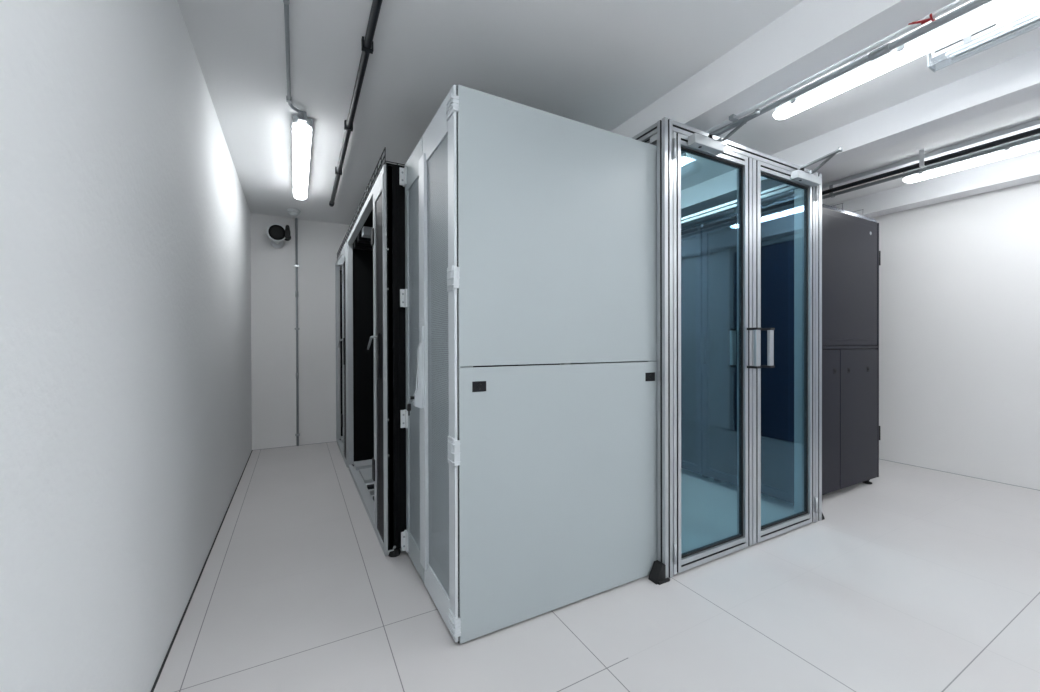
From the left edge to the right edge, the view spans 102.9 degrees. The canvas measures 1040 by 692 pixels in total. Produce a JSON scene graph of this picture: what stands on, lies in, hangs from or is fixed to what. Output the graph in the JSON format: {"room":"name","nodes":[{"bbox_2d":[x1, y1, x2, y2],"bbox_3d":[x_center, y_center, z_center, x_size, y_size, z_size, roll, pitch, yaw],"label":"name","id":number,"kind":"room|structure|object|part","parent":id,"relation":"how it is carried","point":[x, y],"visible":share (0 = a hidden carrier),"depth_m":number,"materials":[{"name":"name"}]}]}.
{"room":"server room","nodes":[
{"label":"server room","id":0,"kind":"room"},
{"bbox_2d":[0,0,251,691],"bbox_3d":[-0.833,-0.135,0.534,0.150,2.430,8.633,0,0,-28],"label":"wall","id":1,"kind":"structure","parent":0,"point":[126,387],"depth_m":1.02,"materials":[{"name":"paint"}]},
{"bbox_2d":[250,213,352,449],"bbox_3d":[-0.508,-0.158,5.532,5.177,2.430,0.150,0,0,-28],"label":"wall","id":2,"kind":"structure","parent":0,"point":[273,271],"depth_m":4.41,"materials":[{"name":"paint"}]},
{"bbox_2d":[267,223,290,248],"bbox_3d":[-2.473,-1.130,4.250,0.218,0.216,0.236,0,0,-28],"label":"security camera","id":3,"kind":"object","parent":2,"relation":"attached to","point":[276,232],"visible":1,"depth_m":4.18,"materials":[{"name":"white plastic"}]},
{"bbox_2d":[294,218,299,445],"bbox_3d":[-2.379,-0.148,4.420,0.046,2.430,0.030,0,0,-28],"label":"conduit","id":4,"kind":"object","parent":2,"relation":"attached to","point":[297,434],"visible":1,"depth_m":4.41,"materials":[{"name":"grey plastic"}]},
{"bbox_2d":[154,442,1039,691],"bbox_3d":[1.514,1.167,1.807,5.477,0.200,8.633,0,0,-28],"label":"floor","id":5,"kind":"structure","parent":0,"point":[913,578],"depth_m":1.68,"materials":[{"name":"white tile"}]},
{"bbox_2d":[151,450,252,691],"bbox_3d":[-0.760,1.078,0.577,0.007,0.003,8.333,0,0,-28],"label":"joint","id":6,"kind":"object","parent":5,"relation":"on","point":[196,584],"visible":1,"depth_m":1.74,"materials":[{"name":"rubber"}]},
{"bbox_2d":[335,242,369,466],"bbox_3d":[-1.302,0.071,4.340,1.178,1.987,1.107,0,0,-28],"label":"rack","id":7,"kind":"object","parent":5,"relation":"on","point":[341,263],"visible":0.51,"depth_m":3.95,"materials":[{"name":"silver metal"}]},
{"bbox_3d":[-1.523,0.058,4.837,1.059,1.880,0.018,0,0,-28],"label":"panel","id":8,"kind":"part","parent":7,"relation":"part of","materials":[{"name":"black metal"}]},
{"bbox_3d":[-1.290,0.074,4.348,1.095,1.969,1.104,0,0,-28],"label":"frame","id":9,"kind":"part","parent":7,"relation":"part of","materials":[{"name":"silver metal"}]},
{"bbox_3d":[-1.580,0.048,3.717,0.010,0.240,0.040,0,0,-28],"label":"handle plate","id":10,"kind":"part","parent":7,"relation":"part of","materials":[{"name":"grey metal"}]},
{"bbox_3d":[-1.580,0.080,3.750,0.024,1.895,0.302,0,0,-28],"label":"door","id":11,"kind":"part","parent":7,"relation":"part of","materials":[{"name":"silver metal"}]},
{"bbox_3d":[-1.573,0.113,3.725,0.002,1.812,0.235,0,0,-28],"label":"perforated panel","id":12,"kind":"part","parent":7,"relation":"part of","materials":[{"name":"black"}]},
{"bbox_2d":[347,163,405,556],"bbox_3d":[-0.619,0.069,3.092,1.165,1.997,1.732,0,0,-28],"label":"rack","id":13,"kind":"object","parent":5,"relation":"on","point":[376,320],"visible":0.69,"depth_m":2.21,"materials":[{"name":"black metal"}]},
{"bbox_3d":[-0.930,-0.854,3.724,1.046,0.050,0.100,0,0,-28],"label":"rail","id":14,"kind":"part","parent":13,"relation":"part of","materials":[{"name":"black metal"}]},
{"bbox_3d":[-0.992,0.056,3.862,1.052,1.890,0.018,0,0,-28],"label":"panel","id":15,"kind":"part","parent":13,"relation":"part of","materials":[{"name":"black metal"}]},
{"bbox_3d":[-0.816,-0.854,3.513,1.046,0.050,0.100,0,0,-28],"label":"rail","id":16,"kind":"part","parent":13,"relation":"part of","materials":[{"name":"black metal"}]},
{"bbox_3d":[-0.686,1.044,3.305,1.012,0.022,0.045,0,0,-28],"label":"rail","id":17,"kind":"part","parent":13,"relation":"part of","materials":[{"name":"black metal"}]},
{"bbox_2d":[337,147,404,258],"bbox_3d":[-1.237,-0.969,3.371,0.246,0.077,2.788,0,0,-28],"label":"cable tray","id":18,"kind":"object","parent":13,"relation":"on","point":[374,174],"visible":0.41,"depth_m":2.57,"materials":[{"name":"grey metal"}]},
{"bbox_3d":[-0.803,-0.019,2.232,0.121,0.080,0.029,0,0,45],"label":"handle","id":19,"kind":"part","parent":13,"relation":"part of","materials":[{"name":"metal"}]},
{"bbox_3d":[-0.752,0.052,2.200,0.010,0.240,0.040,0,0,-28],"label":"handle plate","id":20,"kind":"part","parent":13,"relation":"part of","materials":[{"name":"black metal"}]},
{"bbox_3d":[-0.752,0.080,2.233,0.024,1.905,0.302,0,0,-28],"label":"door","id":21,"kind":"part","parent":13,"relation":"part of","materials":[{"name":"silver metal"}]},
{"bbox_3d":[-0.745,0.112,2.208,0.002,1.822,0.235,0,0,-28],"label":"perforated panel","id":22,"kind":"part","parent":13,"relation":"part of","materials":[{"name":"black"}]},
{"bbox_3d":[-0.198,0.054,2.356,1.088,1.962,0.023,0,0,-28],"label":"panel","id":23,"kind":"part","parent":13,"relation":"part of","materials":[{"name":"black metal"}]},
{"bbox_2d":[399,84,657,643],"bbox_3d":[0.018,0.068,2.025,1.066,2.000,0.758,0,0,-28],"label":"tall cabinet","id":24,"kind":"object","parent":5,"relation":"on","point":[529,295],"visible":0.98,"depth_m":1.67,"materials":[{"name":"metal"}]},
{"bbox_2d":[407,396,414,415],"bbox_3d":[-0.471,0.258,1.781,0.032,0.082,0.014,0,0,-28],"label":"key","id":25,"kind":"object","parent":24,"relation":"hanging from","point":[411,397],"visible":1,"depth_m":1.78,"materials":[{"name":"black metal"}]},
{"bbox_3d":[-0.477,0.273,1.778,0.018,0.051,0.006,0,0,-28],"label":"blade","id":26,"kind":"part","parent":25,"relation":"part of","materials":[{"name":"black metal"}]},
{"bbox_3d":[-0.501,0.081,1.980,0.002,1.721,0.241,0,0,-28],"label":"perforated panel","id":27,"kind":"part","parent":24,"relation":"part of","materials":[{"name":"grey metal"}]},
{"bbox_3d":[-0.499,0.064,1.986,0.023,1.982,0.329,0,0,-28],"label":"door","id":28,"kind":"part","parent":24,"relation":"part of","materials":[{"name":"grey metal"}]},
{"bbox_3d":[-0.443,0.128,1.798,0.037,0.287,0.032,0,0,-28],"label":"handle","id":29,"kind":"part","parent":24,"relation":"part of","materials":[{"name":"grey metal"}]},
{"bbox_3d":[-0.424,0.091,1.808,0.017,0.355,0.040,0,0,-28],"label":"handle plate","id":30,"kind":"part","parent":24,"relation":"part of","materials":[{"name":"grey metal"}]},
{"bbox_3d":[-0.328,0.074,1.660,0.002,1.736,0.297,0,0,-28],"label":"perforated panel","id":31,"kind":"part","parent":24,"relation":"part of","materials":[{"name":"grey metal"}]},
{"bbox_3d":[-0.320,0.065,1.655,0.023,1.982,0.409,0,0,-28],"label":"door","id":32,"kind":"part","parent":24,"relation":"part of","materials":[{"name":"grey metal"}]},
{"bbox_3d":[-0.120,0.063,2.376,0.911,1.953,0.005,0,0,-28],"label":"panel","id":33,"kind":"part","parent":24,"relation":"part of","materials":[{"name":"grey metal"}]},
{"bbox_3d":[-0.149,0.060,1.937,0.020,1.843,0.631,0,0,-28],"label":"blanking plate","id":34,"kind":"part","parent":24,"relation":"part of","materials":[{"name":"grey metal"}]},
{"bbox_3d":[0.037,0.056,2.044,0.971,1.969,0.739,0,0,-28],"label":"frame","id":35,"kind":"part","parent":24,"relation":"part of","materials":[{"name":"grey metal"}]},
{"bbox_3d":[0.214,-0.430,1.712,0.988,1.002,0.012,0,0,-28],"label":"panel","id":36,"kind":"part","parent":24,"relation":"part of","materials":[{"name":"grey metal"}]},
{"bbox_3d":[0.216,0.569,1.716,0.988,0.986,0.012,0,0,-28],"label":"panel","id":37,"kind":"part","parent":24,"relation":"part of","materials":[{"name":"grey metal"}]},
{"bbox_3d":[0.476,0.055,2.275,0.022,1.967,0.743,0,0,-28],"label":"door","id":38,"kind":"part","parent":24,"relation":"part of","materials":[{"name":"grey metal"}]},
{"bbox_2d":[681,224,708,477],"bbox_3d":[1.732,0.043,3.886,1.165,2.030,0.799,0,0,-28],"label":"tall cabinet","id":39,"kind":"object","parent":5,"relation":"on","point":[691,237],"visible":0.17,"depth_m":3.36,"materials":[{"name":"black"}]},
{"bbox_3d":[1.248,0.037,3.624,0.002,1.838,0.704,0,0,-28],"label":"perforated panel","id":40,"kind":"part","parent":39,"relation":"part of","materials":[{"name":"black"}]},
{"bbox_3d":[1.748,0.033,3.900,1.091,1.956,0.782,0,0,-28],"label":"frame","id":41,"kind":"part","parent":39,"relation":"part of","materials":[{"name":"blue glass"}]},
{"bbox_2d":[632,117,824,584],"bbox_3d":[0.376,0.008,3.790,1.434,2.108,3.650,0,0,-28],"label":"door frame","id":42,"kind":"structure","parent":5,"relation":"on","point":[660,133],"depth_m":1.92,"materials":[{"name":"metal"}]},
{"bbox_3d":[-0.201,-0.994,3.508,0.045,0.093,3.592,0,0,-28],"label":"rail","id":43,"kind":"part","parent":42,"relation":"part of","materials":[{"name":"metal"}]},
{"bbox_3d":[0.671,0.013,1.915,0.051,2.104,0.046,0,0,-28],"label":"post","id":44,"kind":"part","parent":42,"relation":"part of","materials":[{"name":"metal"}]},
{"bbox_3d":[0.937,-1.000,4.124,0.045,0.092,3.592,0,0,-28],"label":"rail","id":45,"kind":"part","parent":42,"relation":"part of","materials":[{"name":"metal"}]},
{"bbox_2d":[673,109,842,574],"bbox_3d":[1.304,0.012,2.107,1.223,2.086,0.443,0,0,-34],"label":"door","id":46,"kind":"structure","parent":42,"relation":"in","point":[695,144],"depth_m":2.18,"materials":[{"name":"metal"}]},
{"bbox_3d":[0.950,-0.965,2.063,0.481,0.049,0.046,0,0,-28],"label":"rail","id":47,"kind":"part","parent":46,"relation":"part of","materials":[{"name":"metal"}]},
{"bbox_3d":[0.956,1.029,2.071,0.481,0.054,0.046,0,0,-28],"label":"rail","id":48,"kind":"part","parent":46,"relation":"part of","materials":[{"name":"metal"}]},
{"bbox_3d":[0.970,-1.011,1.891,0.022,0.008,0.220,0,0,-32],"label":"arm","id":49,"kind":"part","parent":46,"relation":"part of","materials":[{"name":"metal"}]},
{"bbox_3d":[1.159,0.009,2.255,0.034,0.190,0.016,0,0,-28],"label":"handle","id":50,"kind":"part","parent":46,"relation":"part of","materials":[{"name":"metal"}]},
{"bbox_3d":[1.019,-1.020,1.927,0.016,0.006,0.259,0,0,-5],"label":"arm","id":51,"kind":"part","parent":46,"relation":"part of","materials":[{"name":"metal"}]},
{"bbox_3d":[1.223,0.010,2.137,0.034,0.190,0.016,0,0,-28],"label":"handle","id":52,"kind":"part","parent":46,"relation":"part of","materials":[{"name":"metal"}]},
{"bbox_3d":[1.327,0.009,2.193,0.034,0.190,0.016,0,0,-28],"label":"handle","id":53,"kind":"part","parent":46,"relation":"part of","materials":[{"name":"metal"}]},
{"bbox_3d":[1.493,-0.967,2.357,0.485,0.049,0.046,0,0,-28],"label":"rail","id":54,"kind":"part","parent":46,"relation":"part of","materials":[{"name":"metal"}]},
{"bbox_3d":[1.499,1.026,2.365,0.485,0.054,0.046,0,0,-28],"label":"rail","id":55,"kind":"part","parent":46,"relation":"part of","materials":[{"name":"metal"}]},
{"bbox_3d":[1.632,-1.015,2.252,0.022,0.008,0.222,0,0,-13],"label":"arm","id":56,"kind":"part","parent":46,"relation":"part of","materials":[{"name":"metal"}]},
{"bbox_3d":[1.693,-1.023,2.295,0.016,0.006,0.312,0,0,13],"label":"arm","id":57,"kind":"part","parent":46,"relation":"part of","materials":[{"name":"metal"}]},
{"bbox_3d":[1.780,0.034,2.598,0.022,2.051,0.100,0,0,-28],"label":"filler panel","id":58,"kind":"part","parent":42,"relation":"part of","materials":[{"name":"silver metal"}]},
{"bbox_3d":[1.794,0.007,2.522,0.071,2.104,0.046,0,0,-28],"label":"post","id":59,"kind":"part","parent":42,"relation":"part of","materials":[{"name":"metal"}]},
{"bbox_2d":[701,196,880,505],"bbox_3d":[2.099,0.044,3.224,1.181,2.030,0.706,0,0,-28],"label":"tall cabinet","id":60,"kind":"object","parent":5,"relation":"on","point":[851,255],"visible":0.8,"depth_m":2.97,"materials":[{"name":"metal"}]},
{"bbox_3d":[1.435,0.031,3.235,0.024,0.220,0.030,0,0,-28],"label":"handle","id":61,"kind":"part","parent":60,"relation":"part of","materials":[{"name":"black rubber"}]},
{"bbox_3d":[1.613,0.039,2.964,0.030,1.954,0.688,0,0,-28],"label":"door","id":62,"kind":"part","parent":60,"relation":"part of","materials":[{"name":"glass"}]},
{"bbox_3d":[1.607,0.039,2.961,0.002,1.838,0.604,0,0,-28],"label":"perforated panel","id":63,"kind":"part","parent":60,"relation":"part of","materials":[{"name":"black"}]},
{"bbox_3d":[2.016,0.520,2.793,0.525,0.984,0.012,0,0,-28],"label":"panel","id":64,"kind":"part","parent":60,"relation":"part of","materials":[{"name":"black metal"}]},
{"bbox_3d":[2.260,-0.472,2.919,1.083,0.936,0.016,0,0,-28],"label":"panel","id":65,"kind":"part","parent":60,"relation":"part of","materials":[{"name":"black metal"}]},
{"bbox_3d":[2.256,-0.956,2.921,1.083,0.028,0.016,0,0,-28],"label":"roof trim","id":66,"kind":"part","parent":60,"relation":"part of","materials":[{"name":"grey metal"}]},
{"bbox_3d":[2.264,0.010,2.926,1.093,0.020,0.011,0,0,-28],"label":"dividing rail","id":67,"kind":"part","parent":60,"relation":"part of","materials":[{"name":"black metal"}]},
{"bbox_3d":[2.499,0.517,3.054,0.560,0.984,0.012,0,0,-28],"label":"panel","id":68,"kind":"part","parent":60,"relation":"part of","materials":[{"name":"black metal"}]},
{"bbox_3d":[2.751,0.032,3.199,0.018,1.957,0.030,0,0,-28],"label":"corner post","id":69,"kind":"part","parent":60,"relation":"part of","materials":[{"name":"black metal"}]},
{"bbox_2d":[881,459,1039,490],"bbox_3d":[3.788,1.054,3.037,0.005,0.003,8.333,0,0,-28],"label":"joint","id":70,"kind":"object","parent":5,"relation":"on","point":[881,459],"visible":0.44,"depth_m":3.37,"materials":[{"name":"grey plastic"}]},
{"bbox_2d":[177,0,1039,227],"bbox_3d":[1.506,-1.387,1.796,5.477,0.050,8.633,0,0,-28],"label":"ceiling","id":71,"kind":"structure","parent":0,"point":[596,63],"depth_m":2.08,"materials":[{"name":"paint"}]},
{"bbox_2d":[283,0,303,117],"bbox_3d":[0.126,-1.327,-0.239,0.086,0.043,6.025,0,0,-28],"label":"conduit","id":72,"kind":"object","parent":71,"relation":"attached to","point":[286,2],"visible":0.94,"depth_m":1.90,"materials":[{"name":"grey plastic"}]},
{"bbox_2d":[287,208,300,216],"bbox_3d":[-2.269,-1.333,4.158,0.116,0.058,0.116,0,0,-28],"label":"smoke detector","id":73,"kind":"object","parent":71,"relation":"attached to","point":[293,212],"visible":1,"depth_m":4.13,"materials":[{"name":"white plastic"}]},
{"bbox_2d":[291,115,312,199],"bbox_3d":[-1.596,-1.313,3.018,0.114,0.092,1.365,0,0,-28],"label":"lamp","id":74,"kind":"object","parent":71,"relation":"attached to","point":[302,133],"visible":1,"depth_m":2.75,"materials":[{"name":"grey plastic"}]},
{"bbox_2d":[298,110,306,122],"bbox_3d":[-1.264,-1.331,2.404,0.044,0.052,0.038,0,0,-28],"label":"cable gland","id":75,"kind":"object","parent":74,"relation":"attached to","point":[303,120],"visible":0.84,"depth_m":2.39,"materials":[{"name":"grey plastic"}]},
{"bbox_2d":[329,0,381,206],"bbox_3d":[0.002,-1.327,0.566,0.054,0.050,7.560,0,0,-28],"label":"conduit","id":76,"kind":"object","parent":71,"relation":"attached to","point":[367,43],"visible":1,"depth_m":2.06,"materials":[{"name":"black plastic"}]},
{"bbox_2d":[681,153,685,165],"bbox_3d":[0.751,-1.307,3.472,0.132,0.122,1.500,0,0,-28],"label":"lamp","id":77,"kind":"object","parent":71,"relation":"attached to","point":[683,156],"visible":0.1,"depth_m":2.83,"materials":[{"name":"grey plastic"}]},
{"bbox_2d":[611,0,955,145],"bbox_3d":[1.207,-1.252,1.634,0.160,0.218,8.333,0,0,-28],"label":"beam","id":78,"kind":"structure","parent":71,"relation":"attached to","point":[812,36],"depth_m":1.73,"materials":[{"name":"paint"}]},
{"bbox_2d":[681,0,991,153],"bbox_3d":[1.306,-1.139,1.688,0.114,0.034,8.293,0,0,-28],"label":"conduit","id":79,"kind":"object","parent":78,"relation":"attached to","point":[888,47],"visible":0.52,"depth_m":1.61,"materials":[{"name":"grey plastic"}]},
{"bbox_2d":[705,0,969,132],"bbox_3d":[1.300,-1.159,1.685,0.050,0.032,8.293,0,0,-28],"label":"conduit","id":80,"kind":"object","parent":78,"relation":"attached to","point":[957,3],"visible":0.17,"depth_m":1.66,"materials":[{"name":"white plastic"}]},
{"bbox_2d":[908,13,935,24],"bbox_3d":[1.416,-1.150,1.452,0.085,0.048,0.027,0,0,11],"label":"cable tie","id":81,"kind":"object","parent":80,"relation":"attached to","point":[931,17],"visible":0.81,"depth_m":1.45,"materials":[{"name":"red plastic"}]},
{"bbox_2d":[681,48,1039,215],"bbox_3d":[2.298,-1.287,2.224,0.170,0.160,8.333,0,0,-28],"label":"beam","id":82,"kind":"structure","parent":71,"relation":"attached to","point":[1014,81],"depth_m":2.31,"materials":[{"name":"paint"}]},
{"bbox_2d":[681,119,1039,229],"bbox_3d":[3.083,-1.354,2.648,0.063,0.034,8.333,0,0,-28],"label":"cable trunking","id":83,"kind":"object","parent":71,"relation":"attached to","point":[1034,124],"visible":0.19,"depth_m":2.94,"materials":[{"name":"white plastic"}]},
{"bbox_2d":[705,135,1039,222],"bbox_3d":[3.045,-1.287,2.628,0.040,0.096,8.293,0,0,-28],"label":"conduit","id":84,"kind":"object","parent":71,"relation":"attached to","point":[1037,137],"visible":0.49,"depth_m":2.87,"materials":[{"name":"grey metal"}]},
{"bbox_2d":[734,128,1039,213],"bbox_3d":[2.980,-1.310,2.593,0.047,0.119,8.293,0,0,-28],"label":"conduit","id":85,"kind":"object","parent":71,"relation":"attached to","point":[922,164],"visible":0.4,"depth_m":2.85,"materials":[{"name":"black plastic"}]},
{"bbox_2d":[773,0,1039,119],"bbox_3d":[1.714,-1.278,1.548,0.098,0.168,1.500,0,0,-28],"label":"lamp","id":86,"kind":"object","parent":71,"relation":"attached to","point":[992,11],"visible":0.84,"depth_m":1.71,"materials":[{"name":"grey plastic"}]},
{"bbox_2d":[829,150,1039,217],"bbox_3d":[3.703,-1.290,2.983,0.184,0.168,8.333,0,0,-28],"label":"beam","id":87,"kind":"structure","parent":71,"relation":"attached to","point":[1024,168],"depth_m":3.30,"materials":[{"name":"paint"}]},
{"bbox_2d":[903,134,1039,182],"bbox_3d":[3.307,-1.308,2.523,0.140,0.127,1.500,0,0,-28],"label":"lamp","id":88,"kind":"object","parent":71,"relation":"attached to","point":[1034,145],"visible":0.75,"depth_m":2.82,"materials":[{"name":"grey plastic"}]},
{"bbox_2d":[928,2,1039,71],"bbox_3d":[2.183,-1.293,1.179,0.080,0.137,1.503,0,0,-28],"label":"lamp","id":89,"kind":"object","parent":71,"relation":"attached to","point":[1030,16],"visible":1,"depth_m":1.68,"materials":[{"name":"white plastic"}]},
{"bbox_3d":[1.827,-1.257,1.838,0.074,0.061,0.004,0,0,-28],"label":"plate","id":90,"kind":"part","parent":89,"relation":"part of","materials":[{"name":"grey plastic"}]},
{"bbox_2d":[945,11,1039,59],"bbox_3d":[2.184,-1.252,1.177,0.052,0.013,1.400,0,0,-28],"label":"fluorescent light","id":91,"kind":"object","parent":89,"relation":"on","point":[1026,19],"depth_m":1.66,"materials":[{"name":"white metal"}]},
{"bbox_2d":[872,181,1039,489],"bbox_3d":[3.853,-0.160,3.068,0.150,2.430,8.633,0,0,-28],"label":"wall","id":92,"kind":"structure","parent":0,"point":[959,279],"depth_m":3.37,"materials":[{"name":"paint"}]}
]}

